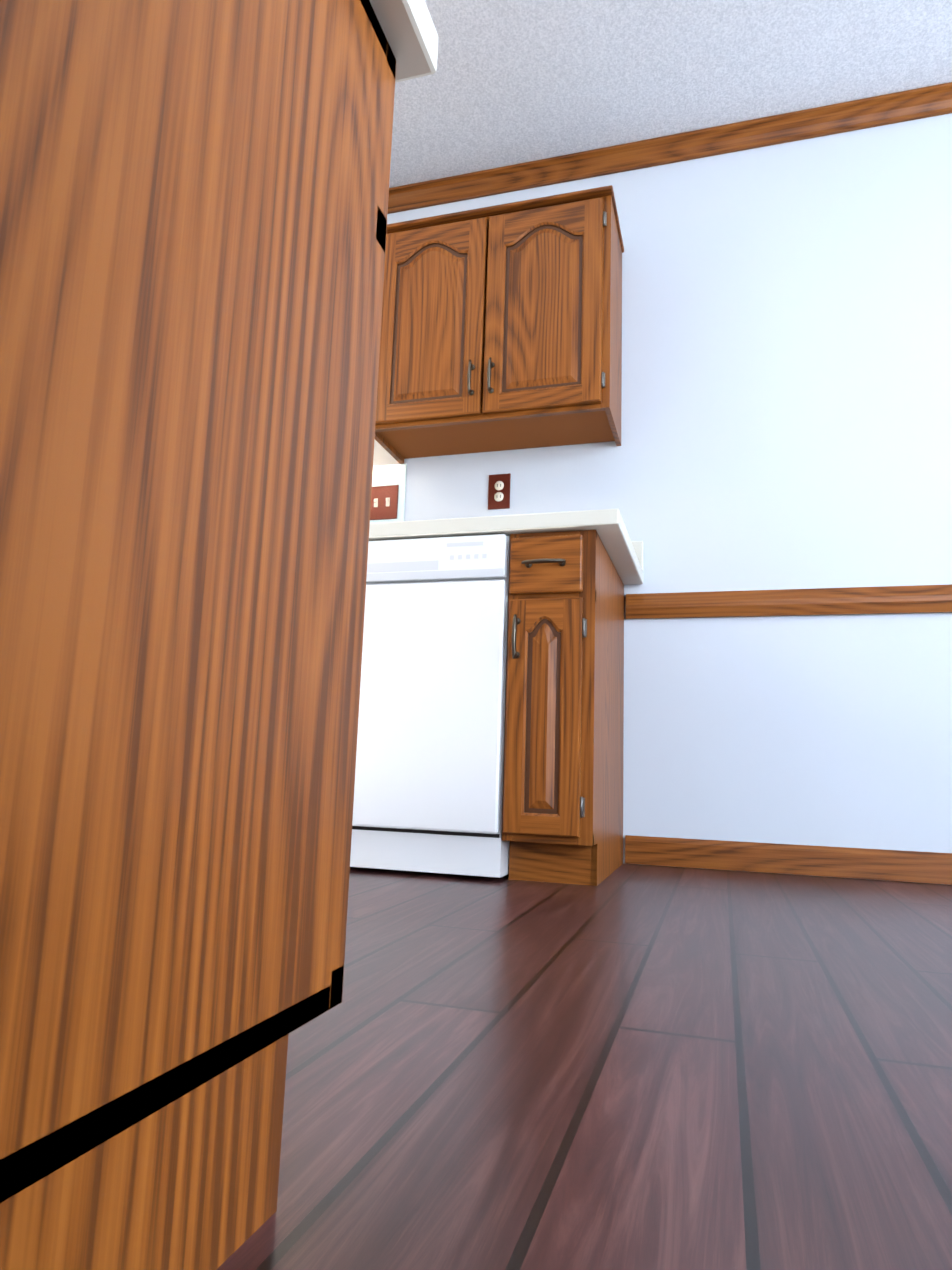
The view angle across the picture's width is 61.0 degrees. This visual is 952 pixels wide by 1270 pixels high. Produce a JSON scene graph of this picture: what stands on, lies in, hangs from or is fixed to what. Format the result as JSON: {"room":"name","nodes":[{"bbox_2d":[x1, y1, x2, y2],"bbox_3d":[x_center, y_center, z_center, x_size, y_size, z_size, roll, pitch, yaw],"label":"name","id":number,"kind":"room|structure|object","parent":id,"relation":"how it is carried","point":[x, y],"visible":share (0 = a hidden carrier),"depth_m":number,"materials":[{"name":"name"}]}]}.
{"room":"kitchen","nodes":[
{"label":"kitchen","id":0,"kind":"room"},
{"bbox_2d":[217,864,951,1269],"bbox_3d":[-1.931,0.302,0.292,9.840,0.100,5.840,-1,-10,17],"label":"floor","id":1,"kind":"structure","parent":0,"point":[629,1066],"depth_m":0.71,"materials":[{"name":"brown wood"}]},
{"bbox_2d":[0,0,395,1269],"bbox_3d":[-0.515,-0.111,0.470,0.733,0.869,0.672,-1,-10,17],"label":"base cabinet","id":2,"kind":"object","parent":1,"relation":"on","point":[194,194],"visible":1,"depth_m":0.40,"materials":[{"name":"brown wood"}]},
{"bbox_2d":[369,0,437,82],"bbox_3d":[-0.488,-0.612,0.535,0.764,0.140,0.641,-1,-10,17],"label":"countertop","id":3,"kind":"structure","parent":2,"relation":"on","point":[409,30],"depth_m":0.68,"materials":[{"name":"grey laminate"}]},
{"bbox_2d":[350,534,509,877],"bbox_3d":[-0.139,0.217,2.376,0.611,0.854,0.630,-1,-10,17],"label":"dishwasher","id":4,"kind":"object","parent":1,"relation":"on","point":[428,786],"visible":0.58,"depth_m":2.05,"materials":[{"name":"white metal"}]},
{"bbox_2d":[502,530,623,885],"bbox_3d":[0.260,0.213,2.248,0.221,0.869,0.676,-1,-10,17],"label":"base cabinet","id":5,"kind":"object","parent":1,"relation":"on","point":[562,816],"visible":1,"depth_m":1.99,"materials":[{"name":"brown wood"}]},
{"bbox_3d":[-1.405,0.240,2.750,2.023,0.869,0.676,-1,-10,17],"label":"base cabinet","id":6,"kind":"object","parent":1,"relation":"on","visible":0},
{"bbox_2d":[369,509,642,584],"bbox_3d":[-0.954,-0.263,2.713,2.922,0.140,0.654,-1,-10,17],"label":"countertop","id":7,"kind":"structure","parent":6,"relation":"on","point":[624,552],"depth_m":2.09,"materials":[{"name":"grey laminate"}]},
{"bbox_2d":[373,113,951,884],"bbox_3d":[0.646,-0.497,2.683,6.260,2.440,0.120,-1,-10,17],"label":"wall","id":8,"kind":"structure","parent":0,"point":[787,373],"depth_m":2.53,"materials":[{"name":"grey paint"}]},
{"bbox_2d":[370,463,406,522],"bbox_3d":[-0.760,-0.444,3.031,1.055,0.332,0.008,-1,-10,17],"label":"backsplash","id":9,"kind":"structure","parent":8,"relation":"attached to","point":[388,475],"depth_m":2.90,"materials":[{"name":"white paint"}]},
{"bbox_2d":[370,485,398,519],"bbox_3d":[-0.338,-0.476,2.894,0.120,0.125,0.017,-1,-10,17],"label":"switch plate","id":10,"kind":"object","parent":9,"relation":"attached to","point":[384,502],"visible":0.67,"depth_m":2.90,"materials":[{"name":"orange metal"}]},
{"bbox_2d":[488,473,510,509],"bbox_3d":[0.080,-0.495,2.784,0.078,0.125,0.009,-1,-10,17],"label":"electrical outlet plate","id":11,"kind":"object","parent":8,"relation":"attached to","point":[499,492],"visible":1,"depth_m":2.78,"materials":[{"name":"brown plastic"}]},
{"bbox_2d":[375,185,623,463],"bbox_3d":[0.070,-1.006,2.694,0.799,0.718,0.352,-1,-10,17],"label":"upper cabinet","id":12,"kind":"object","parent":8,"relation":"attached to","point":[501,327],"visible":0.96,"depth_m":2.57,"materials":[{"name":"brown wood"}]},
{"bbox_2d":[388,82,951,213],"bbox_3d":[0.662,-1.678,2.797,6.015,0.070,0.048,-1,-10,17],"label":"crown molding","id":13,"kind":"structure","parent":8,"relation":"attached to","point":[904,106],"depth_m":2.75,"materials":[{"name":"brown wood"}]},
{"bbox_2d":[625,835,951,884],"bbox_3d":[1.960,0.629,2.011,3.145,0.083,0.012,-1,-10,17],"label":"baseboard","id":14,"kind":"structure","parent":8,"relation":"attached to","point":[888,865],"depth_m":2.30,"materials":[{"name":"brown wood"}]},
{"bbox_2d":[626,584,951,618],"bbox_3d":[1.985,-0.116,2.131,3.145,0.080,0.020,-1,-10,17],"label":"trim","id":15,"kind":"structure","parent":8,"relation":"attached to","point":[865,600],"depth_m":2.41,"materials":[{"name":"brown wood"}]},
{"bbox_2d":[389,0,951,187],"bbox_3d":[-1.845,-2.201,0.711,9.840,0.100,5.840,-1,-10,17],"label":"ceiling","id":16,"kind":"structure","parent":0,"point":[510,82],"depth_m":2.52,"materials":[{"name":"white paint"}]}
]}

